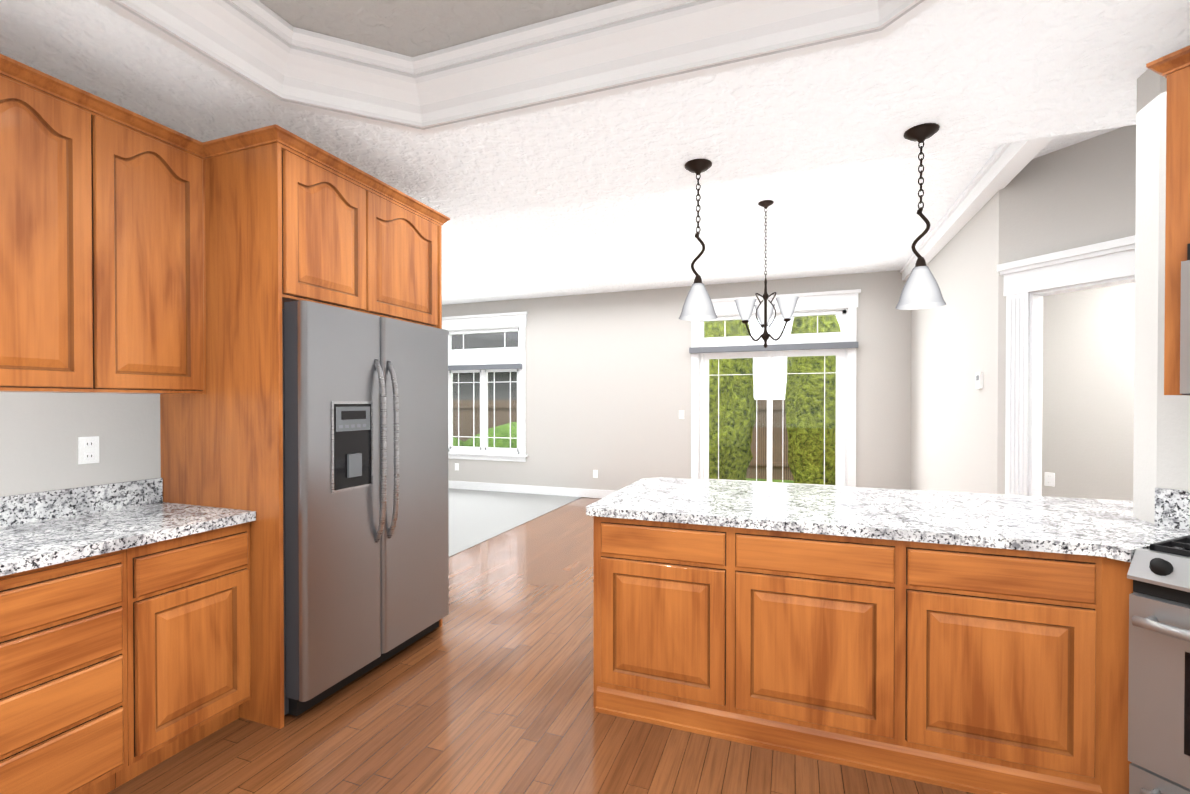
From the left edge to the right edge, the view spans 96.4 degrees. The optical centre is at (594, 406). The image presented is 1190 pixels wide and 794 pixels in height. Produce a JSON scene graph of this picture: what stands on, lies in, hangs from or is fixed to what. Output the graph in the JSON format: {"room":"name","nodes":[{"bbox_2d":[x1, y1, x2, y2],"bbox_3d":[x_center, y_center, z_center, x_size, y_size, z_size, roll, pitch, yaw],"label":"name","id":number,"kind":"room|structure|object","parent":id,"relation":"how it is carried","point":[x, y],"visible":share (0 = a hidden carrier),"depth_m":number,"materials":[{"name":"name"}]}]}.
{"room":"kitchen","nodes":[
{"label":"kitchen","id":0,"kind":"room"},
{"bbox_2d":[0,53,202,496],"bbox_3d":[-2.669,-0.105,1.176,0.140,3.000,5.400,0,1,20],"label":"wall","id":1,"kind":"structure","parent":0,"point":[40,433],"depth_m":2.24,"materials":[{"name":"grey paint"}]},
{"bbox_2d":[0,54,103,392],"bbox_3d":[-2.140,-0.616,1.888,0.348,1.119,0.422,0,1,20],"label":"upper cabinet","id":2,"kind":"object","parent":1,"relation":"attached to","point":[52,279],"depth_m":1.90,"materials":[{"name":"brown wood"}]},
{"bbox_2d":[78,436,98,464],"bbox_3d":[-2.177,0.186,2.290,0.008,0.116,0.072,0,1,20],"label":"electrical outlet","id":3,"kind":"object","parent":1,"relation":"attached to","point":[88,450],"visible":1,"depth_m":2.29,"materials":[{"name":"white plastic"}]},
{"bbox_2d":[100,98,215,397],"bbox_3d":[-1.993,-0.619,2.283,0.348,1.119,0.421,0,1,20],"label":"upper cabinet","id":4,"kind":"object","parent":1,"relation":"attached to","point":[142,254],"depth_m":2.22,"materials":[{"name":"brown wood"}]},
{"bbox_2d":[212,126,371,325],"bbox_3d":[-1.625,-0.831,2.654,0.778,0.700,0.491,0,1,20],"label":"upper cabinet","id":5,"kind":"object","parent":1,"relation":"attached to","point":[292,219],"depth_m":2.38,"materials":[{"name":"brown wood"}]},
{"bbox_2d":[272,178,443,328],"bbox_3d":[-1.435,-0.836,3.166,0.778,0.700,0.601,0,1,20],"label":"upper cabinet","id":6,"kind":"object","parent":1,"relation":"attached to","point":[407,233],"depth_m":3.02,"materials":[{"name":"brown wood"}]},
{"bbox_2d":[107,497,973,793],"bbox_3d":[1.541,1.448,2.067,7.300,0.120,9.980,0,1,20],"label":"floor","id":7,"kind":"structure","parent":0,"point":[487,687],"depth_m":2.27,"materials":[{"name":"brown wood"}]},
{"bbox_2d":[0,546,139,793],"bbox_3d":[-2.083,0.947,1.653,0.628,0.888,0.762,0,1,20],"label":"base cabinet","id":8,"kind":"object","parent":7,"relation":"on","point":[119,668],"depth_m":1.75,"materials":[{"name":"brown wood"}]},
{"bbox_2d":[140,522,250,773],"bbox_3d":[-1.870,0.943,2.226,0.628,0.888,0.460,0,1,20],"label":"base cabinet","id":9,"kind":"object","parent":7,"relation":"on","point":[195,616],"depth_m":2.10,"materials":[{"name":"brown wood"}]},
{"bbox_2d":[0,478,255,575],"bbox_3d":[-2.104,0.424,1.571,0.642,0.155,1.846,0,1,20],"label":"countertop","id":10,"kind":"structure","parent":9,"relation":"on","point":[44,529],"depth_m":2.09,"materials":[{"name":"stone"}]},
{"bbox_2d":[282,300,448,715],"bbox_3d":[-1.439,0.448,2.924,0.901,1.826,1.045,0,1,20],"label":"fridge","id":11,"kind":"object","parent":7,"relation":"on","point":[365,502],"visible":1,"depth_m":2.58,"materials":[{"name":"grey metal"}]},
{"bbox_2d":[448,488,581,556],"bbox_3d":[-3.091,1.407,6.595,4.540,0.126,4.720,0,1,20],"label":"floor carpet","id":12,"kind":"object","parent":7,"relation":"on","point":[476,517],"visible":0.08,"depth_m":6.83,"materials":[{"name":"white carpet"}]},
{"bbox_2d":[594,516,733,740],"bbox_3d":[0.386,0.939,2.624,0.614,0.888,0.649,0,1,20],"label":"base cabinet","id":13,"kind":"object","parent":7,"relation":"on","point":[664,591],"depth_m":2.31,"materials":[{"name":"brown wood"}]},
{"bbox_2d":[586,477,1189,562],"bbox_3d":[1.287,0.475,2.467,2.460,0.040,1.112,0,1,20],"label":"countertop","id":14,"kind":"structure","parent":13,"relation":"on","point":[1113,529],"depth_m":2.28,"materials":[{"name":"stone"}]},
{"bbox_2d":[734,527,897,776],"bbox_3d":[0.964,0.941,2.399,0.626,0.888,0.630,0,1,20],"label":"base cabinet","id":15,"kind":"object","parent":7,"relation":"on","point":[816,615],"depth_m":2.10,"materials":[{"name":"brown wood"}]},
{"bbox_2d":[898,540,1133,793],"bbox_3d":[1.565,0.943,2.157,0.669,0.888,0.665,0,1,20],"label":"base cabinet","id":16,"kind":"object","parent":7,"relation":"on","point":[978,670],"depth_m":1.88,"materials":[{"name":"brown wood"}]},
{"bbox_2d":[1127,535,1189,793],"bbox_3d":[2.077,0.919,1.456,0.657,0.948,0.760,0,1,-25],"label":"range","id":17,"kind":"object","parent":7,"relation":"on","point":[1158,573],"visible":1,"depth_m":1.63,"materials":[{"name":"silver metal"}]},
{"bbox_2d":[0,0,1189,221],"bbox_3d":[0.412,-1.468,0.328,6.220,0.260,5.700,0,1,20],"label":"ceiling","id":18,"kind":"structure","parent":0,"point":[962,74],"depth_m":2.34,"materials":[{"name":"white paint"}]},
{"bbox_2d":[96,0,938,134],"bbox_3d":[-0.555,-1.438,0.480,2.920,0.239,3.830,0,1,20],"label":"crown molding","id":19,"kind":"structure","parent":18,"relation":"attached to","point":[596,52],"depth_m":2.17,"materials":[{"name":"white"}]},
{"bbox_2d":[679,159,717,320],"bbox_3d":[0.580,-0.929,2.991,0.214,0.860,0.216,0,1,20],"label":"pendant light","id":20,"kind":"object","parent":18,"relation":"hanging from","point":[698,305],"visible":1,"depth_m":2.96,"materials":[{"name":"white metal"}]},
{"bbox_2d":[896,123,945,309],"bbox_3d":[1.605,-0.926,2.621,0.214,0.860,0.216,0,1,20],"label":"pendant light","id":21,"kind":"object","parent":18,"relation":"hanging from","point":[921,289],"visible":1,"depth_m":2.59,"materials":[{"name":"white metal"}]},
{"bbox_2d":[442,270,910,498],"bbox_3d":[-0.170,-0.161,7.939,8.790,3.000,0.140,0,1,20],"label":"wall","id":22,"kind":"structure","parent":0,"point":[608,386],"depth_m":7.58,"materials":[{"name":"grey paint"}]},
{"bbox_2d":[442,311,527,461],"bbox_3d":[-1.803,-0.308,8.497,1.680,2.305,0.181,0,1,20],"label":"living room window","id":23,"kind":"structure","parent":22,"relation":"in","point":[490,355],"depth_m":8.48,"materials":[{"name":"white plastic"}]},
{"bbox_2d":[448,364,521,370],"bbox_3d":[-1.830,-0.627,8.420,1.500,0.075,0.061,0,1,20],"label":"window blind","id":24,"kind":"object","parent":23,"relation":"attached to","point":[486,367],"visible":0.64,"depth_m":8.35,"materials":[{"name":"grey"}]},
{"bbox_2d":[448,480,615,497],"bbox_3d":[-1.499,1.268,8.361,6.013,0.124,0.015,0,1,20],"label":"baseboard","id":25,"kind":"structure","parent":22,"relation":"attached to","point":[562,491],"depth_m":8.15,"materials":[{"name":"white wood"}]},
{"bbox_2d":[593,470,597,477],"bbox_3d":[0.005,0.981,7.804,0.072,0.116,0.008,0,1,20],"label":"outlet","id":26,"kind":"object","parent":22,"relation":"attached to","point":[595,473],"visible":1,"depth_m":7.80,"materials":[{"name":"white plastic"}]},
{"bbox_2d":[679,410,683,418],"bbox_3d":[1.196,0.104,7.353,0.072,0.116,0.010,0,1,20],"label":"light switch","id":27,"kind":"object","parent":22,"relation":"attached to","point":[681,414],"visible":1,"depth_m":7.35,"materials":[{"name":"white plastic"}]},
{"bbox_2d":[700,310,845,485],"bbox_3d":[2.304,0.064,7.021,1.820,2.565,0.090,0,1,20],"label":"french door","id":28,"kind":"structure","parent":22,"relation":"in","point":[840,434],"depth_m":6.99,"materials":[{"name":"white plastic"}]},
{"bbox_2d":[689,342,857,353],"bbox_3d":[2.260,-0.765,6.895,2.070,0.075,0.066,0,1,20],"label":"door blind","id":29,"kind":"object","parent":22,"relation":"attached to","point":[803,346],"visible":0.86,"depth_m":6.84,"materials":[{"name":"grey"}]},
{"bbox_2d":[691,289,860,486],"bbox_3d":[2.277,-0.050,6.947,2.130,2.795,0.086,0,1,20],"label":"door frame","id":30,"kind":"structure","parent":22,"relation":"attached to","point":[847,300],"depth_m":6.71,"materials":[{"name":"white wood"}]},
{"bbox_2d":[442,126,1123,304],"bbox_3d":[-0.521,-1.678,2.808,11.980,0.120,9.980,0,1,20],"label":"ceiling","id":31,"kind":"structure","parent":0,"point":[854,218],"depth_m":5.02,"materials":[{"name":"white paint"}]},
{"bbox_2d":[734,200,798,347],"bbox_3d":[1.385,-1.050,4.289,0.478,1.160,0.452,0,1,20],"label":"chandelier","id":32,"kind":"object","parent":31,"relation":"hanging from","point":[764,310],"visible":1,"depth_m":4.21,"materials":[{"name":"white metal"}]},
{"bbox_2d":[910,200,989,493],"bbox_3d":[3.385,-0.137,5.091,0.140,3.000,2.720,0,1,20],"label":"wall","id":33,"kind":"structure","parent":0,"point":[950,347],"depth_m":4.64,"materials":[{"name":"grey paint"}]},
{"bbox_2d":[976,372,982,388],"bbox_3d":[2.896,-0.198,4.012,0.024,0.120,0.090,0,1,20],"label":"thermostat","id":34,"kind":"object","parent":33,"relation":"attached to","point":[979,380],"visible":1,"depth_m":3.98,"materials":[{"name":"white plastic"}]},
{"bbox_2d":[989,125,1135,493],"bbox_3d":[3.294,-0.267,2.714,0.120,3.300,2.420,0,1,-25],"label":"wall","id":35,"kind":"structure","parent":0,"point":[1080,194],"depth_m":3.40,"materials":[{"name":"grey paint"}]},
{"bbox_2d":[900,136,1054,280],"bbox_3d":[3.047,-1.567,4.522,0.145,0.129,3.996,0,1,20],"label":"trim","id":36,"kind":"structure","parent":35,"relation":"attached to","point":[1005,165],"depth_m":3.79,"materials":[{"name":"white"}]},
{"bbox_2d":[997,235,1134,495],"bbox_3d":[3.062,0.206,3.158,0.176,2.345,1.147,0,1,-25],"label":"door frame","id":37,"kind":"structure","parent":35,"relation":"attached to","point":[1092,266],"depth_m":3.51,"materials":[{"name":"white wood"}]},
{"bbox_2d":[1042,282,1134,500],"bbox_3d":[4.363,-0.122,3.235,3.055,3.000,3.514,0,1,20],"label":"wall","id":38,"kind":"structure","parent":0,"point":[1088,401],"depth_m":4.29,"materials":[{"name":"grey paint"}]},
{"bbox_2d":[1044,472,1054,486],"bbox_3d":[3.877,0.618,4.539,0.008,0.116,0.072,0,1,-25],"label":"outlet","id":39,"kind":"object","parent":38,"relation":"attached to","point":[1049,479],"visible":1,"depth_m":4.54,"materials":[{"name":"white plastic"}]},
{"bbox_2d":[1133,45,1189,523],"bbox_3d":[2.473,-0.108,1.571,0.106,3.000,1.358,0,1,-25],"label":"wall","id":40,"kind":"structure","parent":0,"point":[1161,458],"depth_m":2.10,"materials":[{"name":"grey paint"}]},
{"bbox_2d":[1146,45,1189,394],"bbox_3d":[2.254,-0.605,1.470,0.366,1.135,0.956,0,1,-25],"label":"upper cabinet","id":41,"kind":"object","parent":40,"relation":"attached to","point":[1173,68],"visible":0.94,"depth_m":1.79,"materials":[{"name":"brown wood"}]},
{"bbox_2d":[1180,244,1189,394],"bbox_3d":[2.216,-0.285,1.455,0.450,0.495,0.760,0,1,-25],"label":"microwave","id":42,"kind":"object","parent":41,"relation":"attached to","point":[1185,336],"visible":0.89,"depth_m":1.72,"materials":[{"name":"grey"}]},
{"bbox_2d":[1155,487,1189,529],"bbox_3d":[2.404,0.389,1.566,0.020,0.144,1.096,0,1,-25],"label":"backsplash","id":43,"kind":"structure","parent":40,"relation":"attached to","point":[1172,508],"depth_m":2.02,"materials":[{"name":"stone"}]},
{"label":"outside","id":44,"kind":"structure","parent":0,"visible":0},
{"bbox_2d":[746,478,793,482],"bbox_3d":[7.204,1.490,33.218,70.000,0.120,52.360,0,1,20],"label":"ground","id":45,"kind":"structure","parent":44,"point":[784,481],"depth_m":11.63,"materials":[{"name":"green plant"}]},
{"bbox_2d":[453,437,463,445],"bbox_3d":[-4.094,1.095,13.303,2.072,1.000,1.516,0,1,20],"label":"bush","id":46,"kind":"object","parent":45,"relation":"on","point":[455,440],"depth_m":12.90,"materials":[{"name":"green plant"}]},
{"bbox_2d":[452,332,517,399],"bbox_3d":[-3.363,-1.057,25.582,8.300,5.100,8.800,0,1,20],"label":"house","id":47,"kind":"structure","parent":45,"relation":"on","point":[468,339],"depth_m":21.53,"materials":[{"name":"grey"}]},
{"bbox_2d":[462,422,516,447],"bbox_3d":[-1.901,0.975,12.670,2.865,1.250,1.535,0,1,20],"label":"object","id":48,"kind":"object","parent":45,"relation":"on","point":[505,434],"depth_m":12.30,"materials":[{"name":"green plant"}]},
{"bbox_2d":[453,400,793,479],"bbox_3d":[-1.099,0.682,13.626,40.090,1.820,0.120,0,1,20],"label":"fence","id":49,"kind":"object","parent":45,"relation":"on","point":[776,464],"depth_m":11.90,"materials":[{"name":"wood"}]},
{"bbox_2d":[704,320,757,480],"bbox_3d":[2.163,-0.844,8.962,1.100,4.950,1.116,0,1,20],"label":"hedge","id":50,"kind":"object","parent":45,"relation":"on","point":[724,470],"depth_m":8.55,"materials":[{"name":"green plant"}]},
{"bbox_2d":[785,315,840,484],"bbox_3d":[3.619,-0.692,8.701,0.964,4.650,1.014,0,1,20],"label":"hedge","id":51,"kind":"object","parent":45,"relation":"on","point":[816,448],"depth_m":8.39,"materials":[{"name":"green plant"}]}
]}

